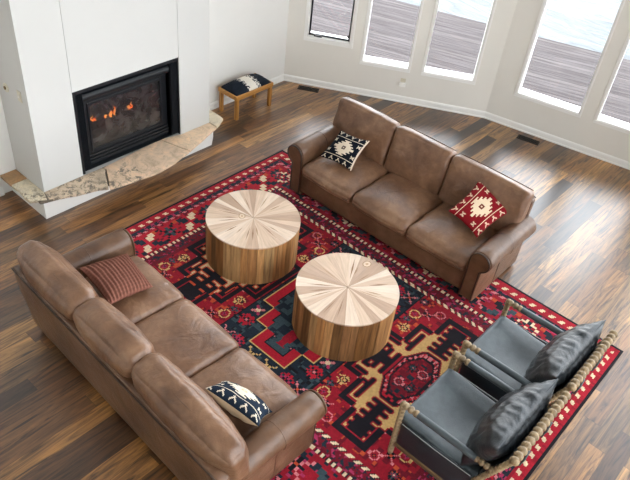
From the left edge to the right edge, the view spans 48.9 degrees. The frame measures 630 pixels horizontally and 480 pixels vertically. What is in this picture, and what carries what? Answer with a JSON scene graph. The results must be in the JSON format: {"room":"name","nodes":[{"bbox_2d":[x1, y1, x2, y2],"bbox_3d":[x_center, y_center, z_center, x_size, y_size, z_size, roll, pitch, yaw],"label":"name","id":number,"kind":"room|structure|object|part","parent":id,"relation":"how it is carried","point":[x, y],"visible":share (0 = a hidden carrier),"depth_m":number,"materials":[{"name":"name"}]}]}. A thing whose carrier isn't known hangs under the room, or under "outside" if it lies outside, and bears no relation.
{"room":"living room","nodes":[
{"label":"living room","id":0,"kind":"room"},
{"bbox_2d":[75,93,91,170],"bbox_3d":[-2.397,-1.101,7.131,0.040,0.908,0.082,33,46,28],"label":"frame","id":1,"kind":"object","parent":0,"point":[79,97],"depth_m":7.10,"materials":[{"name":"metal"}]},
{"bbox_2d":[0,0,208,191],"bbox_3d":[-1.914,-3.550,5.846,0.540,6.900,2.220,33,46,28],"label":"wall","id":2,"kind":"structure","parent":0,"point":[51,50],"depth_m":6.79,"materials":[{"name":"paint"}]},
{"bbox_2d":[3,83,8,91],"bbox_3d":[-2.954,-1.451,6.601,0.090,0.090,0.022,33,46,28],"label":"plate","id":3,"kind":"object","parent":2,"relation":"attached to","point":[5,86],"visible":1,"depth_m":6.59,"materials":[{"name":"beige plastic"}]},
{"bbox_2d":[16,90,22,102],"bbox_3d":[-2.773,-1.343,6.486,0.070,0.116,0.014,33,46,28],"label":"light switch","id":4,"kind":"object","parent":2,"relation":"attached to","point":[18,92],"visible":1,"depth_m":6.48,"materials":[{"name":"beige plastic"}]},
{"bbox_2d":[72,58,179,174],"bbox_3d":[-2.153,-1.457,7.569,0.473,0.968,1.311,33,46,28],"label":"fireplace insert","id":5,"kind":"object","parent":2,"relation":"in","point":[115,118],"visible":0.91,"depth_m":7.68,"materials":[{"name":"black metal"}]},
{"bbox_2d":[82,65,168,101],"bbox_3d":[-1.985,-1.647,7.267,0.070,0.103,1.090,33,46,28],"label":"hood","id":6,"kind":"object","parent":5,"relation":"attached to","point":[108,89],"depth_m":7.24,"materials":[{"name":"black metal"}]},
{"bbox_3d":[-2.172,-1.432,7.620,0.352,0.849,1.090,33,46,28],"label":"firebox frame","id":7,"kind":"part","parent":5,"relation":"part of","materials":[{"name":"black metal"}]},
{"bbox_3d":[-2.053,-1.370,7.533,0.004,0.530,0.900,33,46,28],"label":"glass door","id":8,"kind":"part","parent":5,"relation":"part of","materials":[{"name":"black"}]},
{"bbox_2d":[0,0,288,192],"bbox_3d":[-3.486,-2.877,4.795,0.150,6.900,9.985,33,46,28],"label":"wall","id":9,"kind":"structure","parent":0,"point":[246,37],"depth_m":8.96,"materials":[{"name":"paint"}]},
{"bbox_2d":[0,187,4,196],"bbox_3d":[-5.193,0.684,5.599,0.024,0.095,5.680,33,46,28],"label":"baseboard","id":10,"kind":"structure","parent":9,"relation":"attached to","point":[2,193],"depth_m":7.33,"materials":[{"name":"white paint"}]},
{"bbox_2d":[209,74,283,109],"bbox_3d":[-1.005,-1.988,9.453,0.024,0.095,1.695,33,46,28],"label":"baseboard","id":11,"kind":"structure","parent":9,"relation":"attached to","point":[280,78],"depth_m":9.31,"materials":[{"name":"white paint"}]},
{"bbox_2d":[168,61,177,134],"bbox_3d":[-1.610,-1.603,7.856,0.040,0.908,0.085,33,46,28],"label":"frame","id":12,"kind":"object","parent":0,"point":[172,65],"depth_m":7.82,"materials":[{"name":"metal"}]},
{"bbox_2d":[0,81,629,479],"bbox_3d":[0.617,1.836,5.279,10.231,0.120,12.039,33,46,28],"label":"floor","id":13,"kind":"structure","parent":0,"point":[55,424],"depth_m":7.15,"materials":[{"name":"brown wood"}]},
{"bbox_2d":[0,110,222,218],"bbox_3d":[-2.073,-0.899,7.863,0.978,0.244,2.617,33,46,28],"label":"hearth","id":14,"kind":"object","parent":13,"relation":"on","point":[153,159],"visible":0.86,"depth_m":7.45,"materials":[{"name":"beige stone"}]},
{"bbox_2d":[218,73,272,119],"bbox_3d":[-0.912,-1.932,9.138,0.350,0.430,0.670,33,46,28],"label":"bench","id":15,"kind":"object","parent":13,"relation":"on","point":[245,86],"visible":1,"depth_m":8.96,"materials":[{"name":"brown wood"}]},
{"bbox_3d":[-1.224,-1.837,9.054,0.046,0.330,0.046,33,46,28],"label":"leg","id":16,"kind":"part","parent":15,"relation":"part of","materials":[{"name":"brown wood"}]},
{"bbox_3d":[-1.009,-1.697,8.918,0.046,0.330,0.046,33,46,28],"label":"leg","id":17,"kind":"part","parent":15,"relation":"part of","materials":[{"name":"brown wood"}]},
{"bbox_3d":[-0.902,-2.009,9.075,0.350,0.060,0.670,33,46,28],"label":"seat frame","id":18,"kind":"part","parent":15,"relation":"part of","materials":[{"name":"brown wood"}]},
{"bbox_2d":[221,74,270,95],"bbox_3d":[-0.899,-2.031,9.056,0.310,0.171,0.630,33,46,28],"label":"cushion","id":19,"kind":"object","parent":15,"relation":"on","point":[247,85],"depth_m":8.95,"materials":[{"name":"fabric"}]},
{"bbox_3d":[-0.610,-1.952,9.286,0.046,0.330,0.046,33,46,28],"label":"leg","id":20,"kind":"part","parent":15,"relation":"part of","materials":[{"name":"brown wood"}]},
{"bbox_2d":[297,85,318,92],"bbox_3d":[-0.093,-2.152,9.862,0.300,0.005,0.115,12,40,5],"label":"floor vent","id":21,"kind":"object","parent":13,"relation":"in","point":[300,87],"visible":1,"depth_m":9.86,"materials":[{"name":"brown metal"}]},
{"bbox_2d":[124,150,623,479],"bbox_3d":[0.082,0.707,6.450,4.450,0.010,3.480,33,46,28],"label":"area rug","id":22,"kind":"object","parent":13,"relation":"on","point":[363,398],"visible":0.34,"depth_m":6.42,"materials":[{"name":"fabric"}]},
{"bbox_2d":[11,228,326,479],"bbox_3d":[-1.206,0.824,5.397,2.672,0.919,1.055,35,47,29],"label":"leather sofa","id":23,"kind":"object","parent":22,"relation":"on","point":[152,354],"visible":0.95,"depth_m":5.07,"materials":[{"name":"brown leather"}]},
{"bbox_2d":[17,241,98,319],"bbox_3d":[-2.029,0.359,5.494,0.936,0.487,0.356,35,47,29],"label":"cushion","id":24,"kind":"object","parent":23,"relation":"on","point":[54,288],"depth_m":5.31,"materials":[{"name":"leather"}]},
{"bbox_3d":[-2.024,0.328,6.061,0.237,0.613,0.890,35,47,29],"label":"arm","id":25,"kind":"part","parent":23,"relation":"part of","materials":[{"name":"brown leather"}]},
{"bbox_2d":[74,297,156,377],"bbox_3d":[-1.454,0.759,5.098,0.781,0.484,0.354,35,47,29],"label":"cushion","id":26,"kind":"object","parent":23,"relation":"on","point":[111,346],"depth_m":4.93,"materials":[{"name":"leather"}]},
{"bbox_2d":[80,253,152,303],"bbox_3d":[-1.620,0.308,5.722,0.538,0.202,0.543,33,46,28],"label":"throw pillow","id":27,"kind":"object","parent":23,"relation":"on","point":[117,278],"visible":0.98,"depth_m":5.63,"materials":[{"name":"fabric"}]},
{"bbox_3d":[-1.500,1.075,5.166,2.604,0.633,0.149,35,47,29],"label":"frame","id":28,"kind":"part","parent":23,"relation":"part of","materials":[{"name":"brown leather"}]},
{"bbox_2d":[85,255,183,324],"bbox_3d":[-1.628,0.499,5.848,0.723,0.266,0.836,35,47,29],"label":"seat cushion","id":29,"kind":"object","parent":23,"relation":"on","point":[137,307],"depth_m":5.75,"materials":[{"name":"leather"}]},
{"bbox_2d":[135,299,238,377],"bbox_3d":[-1.118,0.854,5.497,0.723,0.268,0.836,35,47,29],"label":"seat cushion","id":30,"kind":"object","parent":23,"relation":"on","point":[179,331],"depth_m":5.46,"materials":[{"name":"leather"}]},
{"bbox_2d":[131,353,248,479],"bbox_3d":[-0.840,1.196,4.670,1.057,0.489,0.352,35,47,29],"label":"cushion","id":31,"kind":"object","parent":23,"relation":"on","point":[179,414],"depth_m":4.50,"materials":[{"name":"leather"}]},
{"bbox_2d":[206,381,271,426],"bbox_3d":[-0.529,1.139,4.848,0.533,0.238,0.286,26,43,21],"label":"throw pillow","id":32,"kind":"object","parent":23,"relation":"on","point":[240,402],"visible":1,"depth_m":4.75,"materials":[{"name":"fabric"}]},
{"bbox_2d":[191,348,298,437],"bbox_3d":[-0.609,1.214,5.147,0.722,0.261,0.834,35,47,29],"label":"seat cushion","id":33,"kind":"object","parent":23,"relation":"on","point":[239,366],"depth_m":5.18,"materials":[{"name":"leather"}]},
{"bbox_3d":[-0.331,1.514,4.896,0.235,0.613,0.890,35,47,29],"label":"arm","id":34,"kind":"part","parent":23,"relation":"part of","materials":[{"name":"brown leather"}]},
{"bbox_2d":[206,190,300,283],"bbox_3d":[-0.620,-0.043,6.872,0.920,0.460,0.920,33,46,28],"label":"coffee table","id":35,"kind":"object","parent":22,"relation":"on","point":[252,236],"visible":1,"depth_m":6.64,"materials":[{"name":"brown wood"}]},
{"bbox_2d":[292,253,399,361],"bbox_3d":[0.267,0.591,6.248,0.920,0.460,0.920,33,46,28],"label":"coffee table","id":36,"kind":"object","parent":22,"relation":"on","point":[345,304],"visible":1,"depth_m":6.02,"materials":[{"name":"brown wood"}]},
{"bbox_2d":[287,96,535,300],"bbox_3d":[0.977,-0.530,7.333,2.614,0.955,1.055,33,46,28],"label":"leather sofa","id":37,"kind":"object","parent":22,"relation":"on","point":[401,189],"visible":0.89,"depth_m":7.16,"materials":[{"name":"brown leather"}]},
{"bbox_3d":[-0.232,-0.792,7.683,0.197,0.570,0.021,33,46,28],"label":"arm panel","id":38,"kind":"part","parent":37,"relation":"part of","materials":[{"name":"brown leather"}]},
{"bbox_3d":[0.067,-0.985,7.960,0.235,0.613,0.890,33,46,28],"label":"arm","id":39,"kind":"part","parent":37,"relation":"part of","materials":[{"name":"brown leather"}]},
{"bbox_2d":[320,130,369,170],"bbox_3d":[0.318,-0.999,7.500,0.436,0.270,0.293,28,44,23],"label":"throw pillow","id":40,"kind":"object","parent":37,"relation":"on","point":[345,149],"visible":1,"depth_m":7.42,"materials":[{"name":"fabric"}]},
{"bbox_2d":[302,154,389,202],"bbox_3d":[0.368,-0.758,7.661,0.723,0.264,0.836,33,46,28],"label":"seat cushion","id":41,"kind":"object","parent":37,"relation":"on","point":[339,184],"depth_m":7.47,"materials":[{"name":"leather"}]},
{"bbox_2d":[333,97,400,164],"bbox_3d":[0.550,-1.216,7.772,0.799,0.545,0.292,33,46,28],"label":"cushion","id":42,"kind":"object","parent":37,"relation":"on","point":[355,118],"depth_m":7.63,"materials":[{"name":"leather"}]},
{"bbox_3d":[0.666,-0.148,7.237,2.160,0.271,0.098,33,46,28],"label":"rail","id":43,"kind":"part","parent":37,"relation":"part of","materials":[{"name":"brown leather"}]},
{"bbox_2d":[352,173,442,235],"bbox_3d":[0.895,-0.409,7.329,0.722,0.261,0.836,33,46,28],"label":"seat cushion","id":44,"kind":"object","parent":37,"relation":"on","point":[392,203],"depth_m":7.17,"materials":[{"name":"leather"}]},
{"bbox_2d":[383,126,456,194],"bbox_3d":[1.116,-0.848,7.413,0.732,0.545,0.290,33,46,28],"label":"cushion","id":45,"kind":"object","parent":37,"relation":"on","point":[411,155],"depth_m":7.31,"materials":[{"name":"leather"}]},
{"bbox_2d":[407,202,497,270],"bbox_3d":[1.423,-0.065,6.994,0.725,0.268,0.834,33,46,28],"label":"seat cushion","id":46,"kind":"object","parent":37,"relation":"on","point":[435,233],"depth_m":6.82,"materials":[{"name":"leather"}]},
{"bbox_3d":[1.520,0.355,6.575,0.197,0.570,0.021,33,46,28],"label":"arm panel","id":47,"kind":"part","parent":37,"relation":"part of","materials":[{"name":"brown leather"}]},
{"bbox_2d":[449,182,506,236],"bbox_3d":[1.625,-0.297,6.794,0.442,0.308,0.476,33,46,28],"label":"throw pillow","id":48,"kind":"object","parent":37,"relation":"on","point":[479,209],"visible":1,"depth_m":6.75,"materials":[{"name":"fabric"}]},
{"bbox_2d":[438,154,534,230],"bbox_3d":[1.720,-0.449,7.032,0.912,0.545,0.293,33,46,28],"label":"cushion","id":49,"kind":"object","parent":37,"relation":"on","point":[460,174],"depth_m":6.91,"materials":[{"name":"leather"}]},
{"bbox_3d":[1.821,0.164,6.850,0.237,0.613,0.890,33,46,28],"label":"arm","id":50,"kind":"part","parent":37,"relation":"part of","materials":[{"name":"brown leather"}]},
{"bbox_3d":[1.264,-0.684,7.627,2.342,0.732,0.148,33,46,28],"label":"frame","id":51,"kind":"part","parent":37,"relation":"part of","materials":[{"name":"brown leather"}]},
{"bbox_2d":[388,351,570,479],"bbox_3d":[1.199,1.355,5.139,0.910,0.885,0.861,33,46,28],"label":"armchair","id":52,"kind":"object","parent":22,"relation":"on","point":[454,430],"visible":1,"depth_m":4.95,"materials":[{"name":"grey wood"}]},
{"bbox_3d":[0.613,1.409,5.184,0.054,0.631,0.054,33,46,28],"label":"post","id":53,"kind":"part","parent":52,"relation":"part of","materials":[{"name":"brown wood"}]},
{"bbox_3d":[0.840,1.699,5.138,0.660,0.040,0.034,33,46,28],"label":"rail","id":54,"kind":"part","parent":52,"relation":"part of","materials":[{"name":"brown wood"}]},
{"bbox_3d":[0.858,1.588,5.039,0.611,0.252,0.039,33,46,28],"label":"panel","id":55,"kind":"part","parent":52,"relation":"part of","materials":[{"name":"grey leather"}]},
{"bbox_3d":[0.922,1.372,4.822,0.760,0.058,0.058,33,46,28],"label":"arm rail","id":56,"kind":"part","parent":52,"relation":"part of","materials":[{"name":"grey wood"}]},
{"bbox_3d":[1.098,1.363,5.188,0.693,0.123,0.678,33,46,28],"label":"seat","id":57,"kind":"part","parent":52,"relation":"part of","materials":[{"name":"leather"}]},
{"bbox_3d":[1.073,1.116,5.607,0.054,0.631,0.054,33,46,28],"label":"post","id":58,"kind":"part","parent":52,"relation":"part of","materials":[{"name":"grey wood"}]},
{"bbox_3d":[1.382,1.078,5.245,0.760,0.058,0.058,33,46,28],"label":"arm rail","id":59,"kind":"part","parent":52,"relation":"part of","materials":[{"name":"grey wood"}]},
{"bbox_3d":[1.323,1.291,5.467,0.611,0.252,0.039,33,46,28],"label":"panel","id":60,"kind":"part","parent":52,"relation":"part of","materials":[{"name":"grey leather"}]},
{"bbox_3d":[1.175,1.691,4.769,0.230,0.840,0.048,33,46,28],"label":"post","id":61,"kind":"part","parent":52,"relation":"part of","materials":[{"name":"grey wood"}]},
{"bbox_2d":[459,379,556,465],"bbox_3d":[1.368,1.296,4.918,0.337,0.430,0.855,33,46,28],"label":"cushion","id":62,"kind":"object","parent":52,"relation":"on","point":[501,431],"depth_m":4.74,"materials":[{"name":"leather"}]},
{"bbox_3d":[1.527,1.258,4.666,0.069,0.069,0.800,33,46,28],"label":"rail","id":63,"kind":"part","parent":52,"relation":"part of","materials":[{"name":"grey wood"}]},
{"bbox_2d":[454,299,617,403],"bbox_3d":[1.761,0.992,5.663,0.910,0.885,0.861,33,46,28],"label":"armchair","id":64,"kind":"object","parent":22,"relation":"on","point":[517,357],"visible":0.78,"depth_m":5.48,"materials":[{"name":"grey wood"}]},
{"bbox_3d":[1.176,1.045,5.708,0.054,0.631,0.054,33,46,28],"label":"post","id":65,"kind":"part","parent":64,"relation":"part of","materials":[{"name":"grey wood"}]},
{"bbox_3d":[1.485,1.008,5.346,0.760,0.058,0.058,33,46,28],"label":"arm rail","id":66,"kind":"part","parent":64,"relation":"part of","materials":[{"name":"grey wood"}]},
{"bbox_3d":[1.420,1.224,5.562,0.611,0.252,0.039,33,46,28],"label":"panel","id":67,"kind":"part","parent":64,"relation":"part of","materials":[{"name":"grey leather"}]},
{"bbox_3d":[1.660,0.999,5.711,0.693,0.123,0.678,33,46,28],"label":"seat","id":68,"kind":"part","parent":64,"relation":"part of","materials":[{"name":"leather"}]},
{"bbox_3d":[1.635,0.752,6.131,0.054,0.631,0.054,33,46,28],"label":"post","id":69,"kind":"part","parent":64,"relation":"part of","materials":[{"name":"grey wood"}]},
{"bbox_3d":[1.945,0.715,5.769,0.760,0.058,0.058,33,46,28],"label":"arm rail","id":70,"kind":"part","parent":64,"relation":"part of","materials":[{"name":"grey wood"}]},
{"bbox_3d":[1.885,0.928,5.990,0.611,0.252,0.039,33,46,28],"label":"panel","id":71,"kind":"part","parent":64,"relation":"part of","materials":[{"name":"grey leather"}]},
{"bbox_3d":[1.738,1.327,5.292,0.230,0.840,0.048,33,46,28],"label":"post","id":72,"kind":"part","parent":64,"relation":"part of","materials":[{"name":"grey wood"}]},
{"bbox_2d":[520,320,604,388],"bbox_3d":[1.931,0.933,5.441,0.337,0.430,0.855,33,46,28],"label":"cushion","id":73,"kind":"object","parent":64,"relation":"on","point":[562,358],"depth_m":5.27,"materials":[{"name":"leather"}]},
{"bbox_3d":[2.089,0.895,5.190,0.069,0.069,0.800,33,46,28],"label":"rail","id":74,"kind":"part","parent":64,"relation":"part of","materials":[{"name":"grey wood"}]},
{"bbox_2d":[516,134,539,144],"bbox_3d":[2.884,-1.356,9.364,0.300,0.005,0.115,25,43,20],"label":"floor vent","id":75,"kind":"object","parent":13,"relation":"in","point":[527,139],"visible":1,"depth_m":9.36,"materials":[{"name":"brown metal"}]},
{"bbox_2d":[518,136,537,143],"bbox_3d":[2.884,-1.356,9.364,0.272,0.004,0.087,25,43,20],"label":"grille","id":76,"kind":"object","parent":75,"relation":"attached to","point":[527,139],"depth_m":9.36,"materials":[{"name":"brown metal"}]},
{"bbox_2d":[284,0,517,110],"bbox_3d":[1.314,-4.707,7.734,2.947,6.900,0.160,12,40,5],"label":"wall","id":77,"kind":"structure","parent":0,"point":[303,58],"depth_m":9.58,"materials":[{"name":"paint"}]},
{"bbox_2d":[303,0,358,48],"bbox_3d":[0.291,-3.474,9.039,0.690,1.840,0.262,12,40,5],"label":"window","id":78,"kind":"structure","parent":77,"relation":"in","point":[349,39],"depth_m":9.48,"materials":[{"name":"white paint"}]},
{"bbox_3d":[0.221,-2.841,9.675,0.680,0.038,0.090,12,40,5],"label":"sill","id":79,"kind":"part","parent":78,"relation":"part of","materials":[{"name":"white paint"}]},
{"bbox_2d":[359,0,423,72],"bbox_3d":[1.085,-3.220,9.033,0.730,2.035,0.262,12,40,5],"label":"window","id":80,"kind":"structure","parent":77,"relation":"in","point":[370,59],"depth_m":9.53,"materials":[{"name":"white paint"}]},
{"bbox_3d":[1.004,-2.509,9.735,0.730,0.038,0.090,12,40,5],"label":"sill","id":81,"kind":"part","parent":80,"relation":"part of","materials":[{"name":"white paint"}]},
{"bbox_2d":[399,78,405,86],"bbox_3d":[1.219,-2.188,9.630,0.090,0.108,0.054,12,40,5],"label":"wall outlet","id":82,"kind":"object","parent":77,"relation":"attached to","point":[402,83],"visible":1,"depth_m":9.63,"materials":[{"name":"beige plastic"}]},
{"bbox_2d":[284,74,629,169],"bbox_3d":[3.832,-0.386,8.274,9.839,0.095,1.998,33,46,28],"label":"baseboard","id":83,"kind":"structure","parent":77,"relation":"attached to","point":[290,78],"depth_m":9.71,"materials":[{"name":"white paint"}]},
{"bbox_2d":[421,0,497,84],"bbox_3d":[1.942,-3.041,8.950,0.770,2.035,0.262,12,40,5],"label":"window","id":84,"kind":"structure","parent":77,"relation":"in","point":[460,77],"depth_m":9.42,"materials":[{"name":"white paint"}]},
{"bbox_3d":[1.861,-2.330,9.652,0.770,0.038,0.090,12,40,5],"label":"sill","id":85,"kind":"part","parent":84,"relation":"part of","materials":[{"name":"white paint"}]},
{"bbox_2d":[486,0,629,161],"bbox_3d":[3.874,-3.889,7.145,2.620,6.900,0.160,25,43,20],"label":"wall","id":86,"kind":"structure","parent":0,"point":[502,102],"depth_m":9.03,"materials":[{"name":"paint"}]},
{"bbox_2d":[514,0,625,117],"bbox_3d":[3.229,-2.605,8.625,0.930,2.035,0.262,25,43,20],"label":"window","id":87,"kind":"structure","parent":86,"relation":"in","point":[532,96],"depth_m":9.04,"materials":[{"name":"white paint"}]},
{"bbox_3d":[3.175,-1.885,9.320,0.930,0.038,0.090,25,43,20],"label":"sill","id":88,"kind":"part","parent":87,"relation":"part of","materials":[{"name":"white paint"}]},
{"bbox_2d":[593,31,629,134],"bbox_3d":[4.147,-2.182,8.258,0.930,2.035,0.262,25,43,20],"label":"window","id":89,"kind":"structure","parent":86,"relation":"in","point":[624,127],"depth_m":8.83,"materials":[{"name":"white paint"}]},
{"bbox_3d":[4.093,-1.462,8.954,0.930,0.038,0.090,25,43,20],"label":"sill","id":90,"kind":"part","parent":89,"relation":"part of","materials":[{"name":"white paint"}]},
{"label":"outside","id":91,"kind":"structure","parent":0,"visible":0},
{"bbox_2d":[397,0,629,59],"bbox_3d":[13.851,-4.718,16.668,70.000,0.583,60.000,33,46,28],"label":"sky","id":92,"kind":"structure","parent":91,"point":[586,24],"depth_m":15.65,"materials":[{"name":"white"}]},
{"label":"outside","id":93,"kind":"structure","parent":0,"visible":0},
{"bbox_2d":[311,0,629,122],"bbox_3d":[0.634,-0.740,8.666,18.325,0.170,18.403,33,46,28],"label":"deck","id":94,"kind":"object","parent":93,"point":[564,72],"visible":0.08,"depth_m":11.90,"materials":[{"name":"grey wood"}]}
]}

